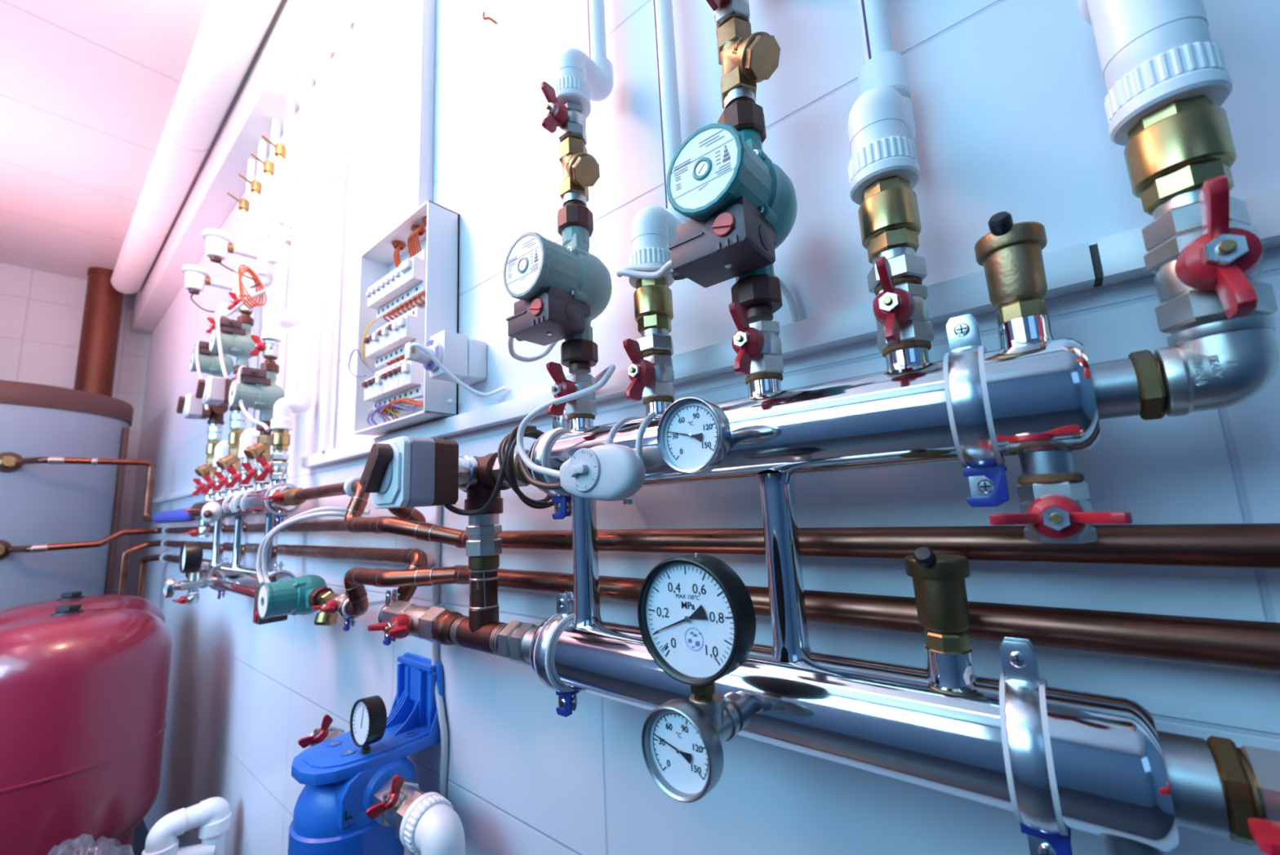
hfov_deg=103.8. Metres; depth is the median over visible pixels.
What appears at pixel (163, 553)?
clip
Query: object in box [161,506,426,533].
copper pipe
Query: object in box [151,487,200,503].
duct
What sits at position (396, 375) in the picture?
circuit breaker
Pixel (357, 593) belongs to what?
socket
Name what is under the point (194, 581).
fitting
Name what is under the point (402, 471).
servo actuator
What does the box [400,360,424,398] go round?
circuit breaker
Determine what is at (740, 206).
pump
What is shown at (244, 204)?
vent
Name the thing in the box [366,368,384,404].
circuit breaker
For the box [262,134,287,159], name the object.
vent
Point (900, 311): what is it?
valve
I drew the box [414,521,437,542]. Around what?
socket
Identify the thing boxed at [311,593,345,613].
valve
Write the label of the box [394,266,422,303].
circuit breaker
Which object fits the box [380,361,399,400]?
circuit breaker
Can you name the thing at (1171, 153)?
pipe fitting
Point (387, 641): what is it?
clamp
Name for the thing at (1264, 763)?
valve
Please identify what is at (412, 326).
circuit breaker
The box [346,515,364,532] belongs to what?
socket
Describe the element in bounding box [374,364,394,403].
circuit breaker
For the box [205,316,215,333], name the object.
valve
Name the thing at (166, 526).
clip
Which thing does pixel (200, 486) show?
valve
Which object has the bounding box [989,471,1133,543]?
valve
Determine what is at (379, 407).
wire bundle
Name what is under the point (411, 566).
socket
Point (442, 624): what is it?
adapter
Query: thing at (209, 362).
pump
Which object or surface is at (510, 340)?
lead
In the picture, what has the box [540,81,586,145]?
valve
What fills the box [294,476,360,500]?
copper pipe
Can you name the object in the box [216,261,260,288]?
lead
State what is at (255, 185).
vent
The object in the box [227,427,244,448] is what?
valve
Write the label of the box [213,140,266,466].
white riser
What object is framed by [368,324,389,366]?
circuit breaker
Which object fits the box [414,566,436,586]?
socket
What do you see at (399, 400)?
wire bundle
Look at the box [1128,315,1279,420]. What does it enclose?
steel elbow
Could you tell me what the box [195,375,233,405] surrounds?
servo actuator
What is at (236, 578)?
manifold
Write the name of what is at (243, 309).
valve
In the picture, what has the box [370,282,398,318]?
circuit breaker
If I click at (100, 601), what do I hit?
tank
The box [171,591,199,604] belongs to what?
valve
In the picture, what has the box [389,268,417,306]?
circuit breaker
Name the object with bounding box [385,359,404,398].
circuit breaker
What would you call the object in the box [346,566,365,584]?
socket
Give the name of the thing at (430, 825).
white elbow
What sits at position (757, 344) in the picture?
valve
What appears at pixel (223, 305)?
white riser
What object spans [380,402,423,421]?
wire bundle
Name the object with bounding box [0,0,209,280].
ceiling
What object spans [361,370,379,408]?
circuit breaker
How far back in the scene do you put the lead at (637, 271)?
0.66 m
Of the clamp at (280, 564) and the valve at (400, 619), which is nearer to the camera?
the valve at (400, 619)
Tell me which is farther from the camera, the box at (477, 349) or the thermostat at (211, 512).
the thermostat at (211, 512)
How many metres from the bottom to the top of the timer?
0.098 m
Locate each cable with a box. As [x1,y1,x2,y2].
[237,264,266,308]
[431,437,448,798]
[444,424,554,515]
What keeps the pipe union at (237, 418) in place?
on the valve at (234, 435)
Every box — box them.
[353,200,460,435]
[453,338,486,385]
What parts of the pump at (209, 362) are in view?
name plate, motor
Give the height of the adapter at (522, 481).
0.062 m
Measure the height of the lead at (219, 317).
0.289 m
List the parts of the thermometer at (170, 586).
stem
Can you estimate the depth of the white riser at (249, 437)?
2.15 m
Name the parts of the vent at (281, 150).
lever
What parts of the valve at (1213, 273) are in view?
handle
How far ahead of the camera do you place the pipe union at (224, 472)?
2.21 m
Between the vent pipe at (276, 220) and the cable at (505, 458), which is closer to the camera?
the cable at (505, 458)
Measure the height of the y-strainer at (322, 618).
0.089 m
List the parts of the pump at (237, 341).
name plate, motor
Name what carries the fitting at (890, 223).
on the valve at (900, 311)
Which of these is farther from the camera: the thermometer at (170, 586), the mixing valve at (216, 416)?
the mixing valve at (216, 416)
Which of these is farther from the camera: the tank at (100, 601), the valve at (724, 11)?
the tank at (100, 601)
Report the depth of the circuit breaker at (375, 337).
1.36 m
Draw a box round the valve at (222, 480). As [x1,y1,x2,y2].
[212,471,239,490]
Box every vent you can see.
[226,191,249,213]
[238,173,262,195]
[250,152,275,176]
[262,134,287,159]
[904,546,970,653]
[974,211,1048,325]
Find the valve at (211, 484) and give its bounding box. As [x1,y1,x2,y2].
[200,475,226,493]
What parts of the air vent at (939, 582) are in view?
knob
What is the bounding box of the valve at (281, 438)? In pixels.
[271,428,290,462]
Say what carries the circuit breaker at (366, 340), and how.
in the box at (440, 238)
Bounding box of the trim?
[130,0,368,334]
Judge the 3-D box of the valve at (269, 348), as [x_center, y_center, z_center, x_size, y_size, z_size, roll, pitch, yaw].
[-1.413,-0.301,1.888,0.052,0.080,0.088,-10,-11,39]
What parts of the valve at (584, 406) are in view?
handle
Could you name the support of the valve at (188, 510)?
attached to the manifold at (236, 578)
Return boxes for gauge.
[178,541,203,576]
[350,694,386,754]
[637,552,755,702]
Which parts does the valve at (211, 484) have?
handle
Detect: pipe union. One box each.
[207,423,222,439]
[213,466,227,478]
[229,410,246,429]
[239,457,256,471]
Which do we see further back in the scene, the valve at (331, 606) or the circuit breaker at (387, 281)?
the circuit breaker at (387, 281)
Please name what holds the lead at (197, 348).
attached to the pump at (209, 362)
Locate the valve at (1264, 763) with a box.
[1240,744,1279,854]
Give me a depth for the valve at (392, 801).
0.96 m
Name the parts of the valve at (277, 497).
handle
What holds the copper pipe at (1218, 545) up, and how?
attached to the wall at (1007, 99)
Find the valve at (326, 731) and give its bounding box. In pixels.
[297,714,344,747]
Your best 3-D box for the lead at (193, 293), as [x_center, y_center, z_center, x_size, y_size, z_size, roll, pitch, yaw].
[-1.925,-0.554,2.200,0.324,0.186,0.022,-9,-11,34]
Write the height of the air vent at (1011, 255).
0.092 m
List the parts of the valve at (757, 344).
handle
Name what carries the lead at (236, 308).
attached to the pump at (237, 341)
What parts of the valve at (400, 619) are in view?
handle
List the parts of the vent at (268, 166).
lever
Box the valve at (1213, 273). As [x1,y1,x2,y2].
[1143,175,1278,333]
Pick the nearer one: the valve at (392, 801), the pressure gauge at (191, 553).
the valve at (392, 801)
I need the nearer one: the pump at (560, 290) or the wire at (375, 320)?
the pump at (560, 290)
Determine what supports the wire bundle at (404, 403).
in the box at (440, 238)
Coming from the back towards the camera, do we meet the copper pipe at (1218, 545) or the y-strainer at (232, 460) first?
the y-strainer at (232, 460)
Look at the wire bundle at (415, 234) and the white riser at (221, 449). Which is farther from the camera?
the white riser at (221, 449)
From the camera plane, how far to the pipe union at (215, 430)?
2.35 m
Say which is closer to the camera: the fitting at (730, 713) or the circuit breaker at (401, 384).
the fitting at (730, 713)
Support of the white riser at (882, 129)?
on the fitting at (890, 223)
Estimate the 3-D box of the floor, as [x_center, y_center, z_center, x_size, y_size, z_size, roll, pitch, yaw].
[-2.051,2.059,0.552,9.000,0.100,2.700,-10,-11,39]
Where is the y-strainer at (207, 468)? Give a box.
[194,457,216,480]
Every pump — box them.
[189,340,233,377]
[208,313,256,374]
[228,360,284,435]
[253,574,334,624]
[502,200,612,373]
[666,97,797,322]
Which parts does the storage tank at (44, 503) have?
lid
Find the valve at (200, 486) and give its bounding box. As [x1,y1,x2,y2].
[191,478,214,495]
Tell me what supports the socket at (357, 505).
attached to the copper pipe at (1218, 545)
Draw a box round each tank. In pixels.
[0,379,133,610]
[0,591,165,624]
[0,603,172,854]
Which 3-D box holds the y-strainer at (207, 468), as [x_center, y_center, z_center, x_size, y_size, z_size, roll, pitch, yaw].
[-2.009,0.194,2.327,0.050,0.109,0.087,-7,-10,25]
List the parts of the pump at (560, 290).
name plate, motor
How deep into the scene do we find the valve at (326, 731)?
1.15 m
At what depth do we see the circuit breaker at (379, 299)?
1.39 m
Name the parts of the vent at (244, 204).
lever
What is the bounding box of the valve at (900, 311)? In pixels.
[872,256,933,357]
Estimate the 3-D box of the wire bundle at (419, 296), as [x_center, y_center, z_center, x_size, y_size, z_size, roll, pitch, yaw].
[-0.618,-0.258,1.325,0.233,0.163,0.028,-10,-11,39]
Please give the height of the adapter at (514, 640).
0.065 m
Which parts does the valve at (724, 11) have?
handle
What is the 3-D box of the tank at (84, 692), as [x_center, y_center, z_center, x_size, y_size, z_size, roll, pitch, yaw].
[-2.185,1.442,1.835,0.627,1.522,0.627,5,-12,-41]
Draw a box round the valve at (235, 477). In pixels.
[225,466,254,488]
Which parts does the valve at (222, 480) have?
handle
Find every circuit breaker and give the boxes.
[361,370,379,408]
[363,327,386,368]
[365,285,391,320]
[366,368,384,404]
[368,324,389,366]
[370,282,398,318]
[370,366,388,404]
[371,321,395,363]
[374,278,403,315]
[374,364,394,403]
[377,319,400,362]
[379,275,408,313]
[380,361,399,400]
[381,315,399,358]
[384,271,413,310]
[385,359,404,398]
[386,313,405,355]
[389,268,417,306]
[391,310,410,353]
[391,359,408,397]
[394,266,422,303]
[395,363,422,399]
[396,306,425,345]
[399,248,426,301]
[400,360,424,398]
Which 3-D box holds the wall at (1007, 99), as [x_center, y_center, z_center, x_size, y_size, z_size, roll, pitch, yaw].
[-1.263,0.104,1.947,9.200,4.310,0.100,-10,-11,39]
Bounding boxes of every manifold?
[185,480,297,598]
[527,315,1229,854]
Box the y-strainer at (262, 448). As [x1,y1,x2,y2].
[243,435,271,466]
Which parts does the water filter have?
bracket plate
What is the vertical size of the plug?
0.115 m
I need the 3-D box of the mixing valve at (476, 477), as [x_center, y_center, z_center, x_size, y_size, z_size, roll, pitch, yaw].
[-0.300,0.100,0.885,0.106,0.108,0.134,-10,-11,39]
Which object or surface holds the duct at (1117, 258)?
attached to the wall at (1007, 99)
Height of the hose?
0.218 m
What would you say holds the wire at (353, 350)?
in the box at (440, 238)
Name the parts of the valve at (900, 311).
handle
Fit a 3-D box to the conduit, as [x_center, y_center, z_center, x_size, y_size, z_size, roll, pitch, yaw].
[-1.090,-0.740,1.796,0.038,1.662,0.038,-10,-11,39]
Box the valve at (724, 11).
[706,0,750,36]
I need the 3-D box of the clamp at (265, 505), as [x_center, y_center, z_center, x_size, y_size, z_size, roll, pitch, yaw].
[-1.171,0.242,1.685,0.031,0.170,0.159,-10,-11,39]
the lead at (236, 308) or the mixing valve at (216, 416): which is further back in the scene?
the mixing valve at (216, 416)
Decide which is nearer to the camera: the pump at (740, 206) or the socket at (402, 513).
the pump at (740, 206)
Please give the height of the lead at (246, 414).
0.255 m
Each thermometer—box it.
[163,577,180,597]
[641,698,724,802]
[657,395,734,474]
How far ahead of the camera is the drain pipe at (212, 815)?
1.83 m
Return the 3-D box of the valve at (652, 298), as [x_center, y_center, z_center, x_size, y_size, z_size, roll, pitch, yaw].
[0.019,-0.148,0.692,0.054,0.110,0.054,-10,-11,39]
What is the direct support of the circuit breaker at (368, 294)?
in the box at (440, 238)
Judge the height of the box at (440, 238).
0.531 m
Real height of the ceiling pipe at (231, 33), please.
0.197 m
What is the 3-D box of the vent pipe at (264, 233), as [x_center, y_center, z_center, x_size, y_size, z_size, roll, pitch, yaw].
[-1.589,-0.869,2.186,0.044,0.455,0.116,-10,-11,39]
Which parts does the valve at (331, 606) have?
handle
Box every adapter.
[283,487,306,505]
[431,610,463,644]
[492,448,530,487]
[497,619,538,666]
[1206,735,1264,845]
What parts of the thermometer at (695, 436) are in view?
stem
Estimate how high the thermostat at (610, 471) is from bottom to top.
0.215 m
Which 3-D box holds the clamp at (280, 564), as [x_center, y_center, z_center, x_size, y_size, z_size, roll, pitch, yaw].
[-1.154,0.521,1.639,0.031,0.170,0.159,-10,-11,39]
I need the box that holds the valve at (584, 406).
[546,361,596,420]
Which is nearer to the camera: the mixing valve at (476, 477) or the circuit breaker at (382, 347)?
the mixing valve at (476, 477)
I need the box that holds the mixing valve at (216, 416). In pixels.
[207,404,228,424]
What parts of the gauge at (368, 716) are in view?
stem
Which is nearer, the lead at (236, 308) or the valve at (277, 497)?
the valve at (277, 497)
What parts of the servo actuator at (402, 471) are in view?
turn handle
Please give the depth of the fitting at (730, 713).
0.47 m
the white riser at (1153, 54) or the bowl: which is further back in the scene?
the bowl
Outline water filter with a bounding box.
[287,652,444,854]
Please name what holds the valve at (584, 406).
on the manifold at (1122, 780)
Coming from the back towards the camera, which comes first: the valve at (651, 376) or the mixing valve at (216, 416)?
the mixing valve at (216, 416)
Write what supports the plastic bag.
on the floor
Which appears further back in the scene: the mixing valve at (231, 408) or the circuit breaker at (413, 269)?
the mixing valve at (231, 408)
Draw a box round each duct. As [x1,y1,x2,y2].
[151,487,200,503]
[299,188,1279,468]
[399,0,435,222]
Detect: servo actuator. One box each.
[176,393,211,419]
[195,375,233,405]
[360,435,458,508]
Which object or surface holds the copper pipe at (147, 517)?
attached to the storage tank at (44, 503)
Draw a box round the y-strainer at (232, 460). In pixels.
[215,448,241,474]
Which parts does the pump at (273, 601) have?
name plate, motor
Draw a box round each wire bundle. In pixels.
[367,397,423,426]
[367,403,423,426]
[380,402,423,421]
[382,291,425,365]
[382,397,423,421]
[393,222,426,268]
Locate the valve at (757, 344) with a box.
[728,301,783,384]
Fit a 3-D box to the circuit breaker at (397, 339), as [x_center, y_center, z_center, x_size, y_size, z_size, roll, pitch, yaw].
[-0.609,-0.250,1.312,0.028,0.112,0.073,-10,-11,39]
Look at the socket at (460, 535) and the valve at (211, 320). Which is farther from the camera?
the valve at (211, 320)
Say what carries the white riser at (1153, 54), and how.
on the pipe fitting at (1171, 153)
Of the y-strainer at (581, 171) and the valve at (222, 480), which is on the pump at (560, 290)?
the y-strainer at (581, 171)
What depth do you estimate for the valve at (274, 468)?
1.69 m
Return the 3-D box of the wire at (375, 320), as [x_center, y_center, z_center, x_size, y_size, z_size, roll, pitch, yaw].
[-0.774,-0.242,1.436,0.037,0.143,0.012,0,-9,-18]
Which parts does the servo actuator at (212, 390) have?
turn handle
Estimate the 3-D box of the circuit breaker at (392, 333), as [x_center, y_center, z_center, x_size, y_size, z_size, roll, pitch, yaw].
[-0.631,-0.246,1.331,0.028,0.112,0.071,-10,-11,39]
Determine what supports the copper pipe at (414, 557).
attached to the wall at (1007, 99)
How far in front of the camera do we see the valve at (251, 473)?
1.80 m
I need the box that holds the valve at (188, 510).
[182,506,191,514]
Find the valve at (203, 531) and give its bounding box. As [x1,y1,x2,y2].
[183,524,210,537]
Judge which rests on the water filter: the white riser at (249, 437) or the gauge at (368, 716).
the gauge at (368, 716)
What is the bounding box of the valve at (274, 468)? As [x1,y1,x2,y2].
[255,457,288,480]
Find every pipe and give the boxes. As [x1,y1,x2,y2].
[3,527,163,552]
[14,456,193,521]
[73,266,124,396]
[111,0,281,293]
[116,539,163,594]
[135,553,211,597]
[141,796,231,854]
[160,540,427,601]
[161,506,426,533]
[231,210,248,299]
[244,192,260,274]
[257,173,290,275]
[267,157,302,263]
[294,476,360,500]
[343,480,1279,569]
[343,564,1279,672]
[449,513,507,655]
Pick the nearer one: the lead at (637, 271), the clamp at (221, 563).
the lead at (637, 271)
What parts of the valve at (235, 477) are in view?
handle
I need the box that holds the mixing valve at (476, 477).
[458,452,510,514]
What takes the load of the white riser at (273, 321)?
on the valve at (269, 348)
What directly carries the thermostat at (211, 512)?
attached to the manifold at (236, 578)
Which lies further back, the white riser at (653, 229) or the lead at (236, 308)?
the lead at (236, 308)
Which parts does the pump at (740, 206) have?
name plate, motor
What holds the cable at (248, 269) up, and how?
hanging from the lead at (219, 262)
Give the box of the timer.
[422,330,467,382]
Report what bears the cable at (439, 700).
attached to the wall at (1007, 99)
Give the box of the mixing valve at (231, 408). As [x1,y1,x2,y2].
[229,377,248,411]
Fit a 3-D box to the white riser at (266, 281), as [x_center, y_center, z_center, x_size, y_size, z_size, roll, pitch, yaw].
[-1.732,-1.015,2.296,0.065,0.906,0.119,-10,-11,39]
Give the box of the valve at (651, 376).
[622,337,675,404]
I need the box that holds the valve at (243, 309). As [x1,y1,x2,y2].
[226,291,253,315]
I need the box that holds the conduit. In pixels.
[319,16,349,451]
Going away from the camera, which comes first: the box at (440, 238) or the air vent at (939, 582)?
the air vent at (939, 582)
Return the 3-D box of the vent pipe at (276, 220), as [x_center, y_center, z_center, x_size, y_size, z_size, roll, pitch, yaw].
[-1.470,-0.890,2.089,0.044,0.455,0.116,-10,-11,39]
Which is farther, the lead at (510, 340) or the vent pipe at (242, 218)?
the vent pipe at (242, 218)
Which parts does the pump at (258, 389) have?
name plate, motor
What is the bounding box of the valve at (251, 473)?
[240,462,271,484]
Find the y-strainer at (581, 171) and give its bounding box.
[558,137,599,206]
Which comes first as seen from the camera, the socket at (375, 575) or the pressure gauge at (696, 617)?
the pressure gauge at (696, 617)
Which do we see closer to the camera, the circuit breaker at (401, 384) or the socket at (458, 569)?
the socket at (458, 569)
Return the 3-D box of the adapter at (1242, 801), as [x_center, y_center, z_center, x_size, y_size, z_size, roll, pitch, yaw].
[0.396,0.242,0.336,0.017,0.065,0.056,-10,-11,39]
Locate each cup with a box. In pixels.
[181,264,258,294]
[201,228,284,265]
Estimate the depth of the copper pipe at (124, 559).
3.23 m
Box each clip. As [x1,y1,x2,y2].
[159,552,176,562]
[160,538,173,547]
[161,525,173,534]
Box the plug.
[404,342,506,397]
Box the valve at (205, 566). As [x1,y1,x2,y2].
[195,562,208,575]
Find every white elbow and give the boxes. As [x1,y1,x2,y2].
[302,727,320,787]
[399,791,465,854]
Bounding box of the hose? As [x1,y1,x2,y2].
[256,506,370,584]
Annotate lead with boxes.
[190,292,214,312]
[195,340,208,409]
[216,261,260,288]
[216,314,229,378]
[221,288,267,317]
[236,365,270,431]
[507,336,558,361]
[616,259,798,322]
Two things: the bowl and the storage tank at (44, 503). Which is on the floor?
the storage tank at (44, 503)
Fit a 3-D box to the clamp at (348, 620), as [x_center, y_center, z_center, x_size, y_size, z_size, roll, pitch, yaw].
[-0.699,0.459,1.287,0.031,0.098,0.131,-10,-11,39]
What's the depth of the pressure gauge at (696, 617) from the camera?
0.45 m
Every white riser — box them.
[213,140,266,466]
[215,158,255,320]
[237,95,294,458]
[237,118,279,300]
[261,69,311,342]
[270,42,327,431]
[552,0,613,118]
[628,0,690,288]
[847,0,920,204]
[1076,0,1232,146]
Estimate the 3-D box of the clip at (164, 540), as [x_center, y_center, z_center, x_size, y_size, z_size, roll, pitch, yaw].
[-3.012,0.741,3.209,0.032,0.060,0.075,-10,-11,39]
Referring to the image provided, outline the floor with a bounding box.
[133,819,148,854]
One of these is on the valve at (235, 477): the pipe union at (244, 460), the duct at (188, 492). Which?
the pipe union at (244, 460)
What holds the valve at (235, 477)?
on the manifold at (236, 578)
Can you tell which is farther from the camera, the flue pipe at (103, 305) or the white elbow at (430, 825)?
the flue pipe at (103, 305)
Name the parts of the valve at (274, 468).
handle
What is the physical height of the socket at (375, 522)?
0.038 m
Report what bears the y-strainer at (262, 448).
on the valve at (251, 473)
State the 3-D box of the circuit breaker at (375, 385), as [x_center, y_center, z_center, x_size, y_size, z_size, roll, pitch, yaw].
[-0.692,-0.110,1.366,0.028,0.112,0.071,-10,-11,39]
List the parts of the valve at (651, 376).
handle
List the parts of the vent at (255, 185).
lever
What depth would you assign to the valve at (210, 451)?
2.34 m
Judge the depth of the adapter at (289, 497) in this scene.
1.56 m
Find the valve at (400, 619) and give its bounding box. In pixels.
[367,600,449,644]
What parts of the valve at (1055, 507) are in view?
handle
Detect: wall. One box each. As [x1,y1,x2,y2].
[0,262,150,594]
[125,0,1279,854]
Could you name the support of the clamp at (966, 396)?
attached to the wall at (1007, 99)
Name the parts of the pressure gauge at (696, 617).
stem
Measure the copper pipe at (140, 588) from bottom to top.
1.634 m
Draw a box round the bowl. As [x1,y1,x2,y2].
[288,819,404,854]
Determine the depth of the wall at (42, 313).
4.49 m
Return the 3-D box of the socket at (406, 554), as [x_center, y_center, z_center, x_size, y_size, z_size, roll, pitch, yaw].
[-0.547,0.311,1.206,0.036,0.041,0.041,-10,-11,39]
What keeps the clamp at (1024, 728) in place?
attached to the wall at (1007, 99)
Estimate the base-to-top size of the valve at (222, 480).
0.079 m
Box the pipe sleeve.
[151,507,196,523]
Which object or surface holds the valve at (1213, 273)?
on the steel elbow at (1225, 363)
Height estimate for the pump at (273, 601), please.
0.128 m
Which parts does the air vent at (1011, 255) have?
knob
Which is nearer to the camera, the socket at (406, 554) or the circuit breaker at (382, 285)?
the socket at (406, 554)
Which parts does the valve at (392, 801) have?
handle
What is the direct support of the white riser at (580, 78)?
on the valve at (570, 117)
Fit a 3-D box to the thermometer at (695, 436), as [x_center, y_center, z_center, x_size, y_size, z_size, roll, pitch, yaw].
[0.071,0.011,0.522,0.077,0.077,0.079,-10,-11,39]
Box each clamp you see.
[206,555,231,599]
[257,560,296,584]
[262,473,318,525]
[338,591,385,631]
[377,589,444,645]
[530,410,571,519]
[533,591,580,716]
[942,313,1009,506]
[999,636,1072,854]
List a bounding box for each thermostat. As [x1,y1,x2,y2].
[200,488,255,523]
[516,364,656,504]
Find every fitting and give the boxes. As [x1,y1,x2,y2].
[179,571,213,592]
[689,690,754,742]
[857,175,927,295]
[1124,93,1251,251]
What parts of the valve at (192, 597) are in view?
handle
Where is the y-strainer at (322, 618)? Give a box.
[314,591,339,626]
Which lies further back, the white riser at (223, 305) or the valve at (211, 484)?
the white riser at (223, 305)
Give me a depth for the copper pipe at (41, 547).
3.09 m
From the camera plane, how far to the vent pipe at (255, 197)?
2.28 m
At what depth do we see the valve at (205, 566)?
2.03 m
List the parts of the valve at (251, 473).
handle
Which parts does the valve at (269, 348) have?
handle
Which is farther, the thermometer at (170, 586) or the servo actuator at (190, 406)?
the servo actuator at (190, 406)
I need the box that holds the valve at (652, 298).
[633,276,673,356]
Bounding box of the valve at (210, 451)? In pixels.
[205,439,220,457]
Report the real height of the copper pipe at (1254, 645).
0.128 m
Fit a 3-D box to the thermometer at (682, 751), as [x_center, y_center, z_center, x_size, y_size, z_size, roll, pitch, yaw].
[0.038,0.273,0.429,0.073,0.073,0.030,-10,-11,39]
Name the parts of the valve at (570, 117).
handle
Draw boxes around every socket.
[345,584,367,603]
[346,496,368,514]
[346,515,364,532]
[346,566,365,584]
[368,568,389,586]
[369,515,388,533]
[390,506,414,519]
[400,547,419,565]
[406,564,418,586]
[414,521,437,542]
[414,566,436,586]
[453,564,468,584]
[455,529,466,547]
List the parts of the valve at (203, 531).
handle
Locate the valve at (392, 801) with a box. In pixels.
[365,774,427,840]
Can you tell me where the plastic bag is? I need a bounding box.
[47,833,133,854]
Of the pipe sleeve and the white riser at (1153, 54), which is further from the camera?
the pipe sleeve
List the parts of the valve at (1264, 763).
handle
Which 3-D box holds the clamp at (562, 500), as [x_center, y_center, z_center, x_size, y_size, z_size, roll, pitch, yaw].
[-0.099,0.060,0.808,0.031,0.170,0.174,-10,-11,39]
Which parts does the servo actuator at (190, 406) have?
turn handle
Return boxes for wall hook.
[482,11,497,24]
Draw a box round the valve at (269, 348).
[248,334,279,359]
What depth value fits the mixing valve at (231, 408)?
2.11 m
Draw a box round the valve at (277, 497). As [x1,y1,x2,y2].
[261,489,288,506]
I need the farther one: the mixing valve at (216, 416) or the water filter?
the mixing valve at (216, 416)
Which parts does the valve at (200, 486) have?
handle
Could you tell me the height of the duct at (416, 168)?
1.120 m
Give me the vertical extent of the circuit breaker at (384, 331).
0.112 m
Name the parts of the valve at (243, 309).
handle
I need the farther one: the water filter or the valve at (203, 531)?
the valve at (203, 531)
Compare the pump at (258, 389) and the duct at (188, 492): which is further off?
the duct at (188, 492)
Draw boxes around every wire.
[348,348,374,377]
[361,319,377,366]
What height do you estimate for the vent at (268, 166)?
0.080 m
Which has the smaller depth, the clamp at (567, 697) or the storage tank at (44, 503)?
the clamp at (567, 697)
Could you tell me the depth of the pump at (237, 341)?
2.12 m
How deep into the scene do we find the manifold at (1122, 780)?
0.44 m

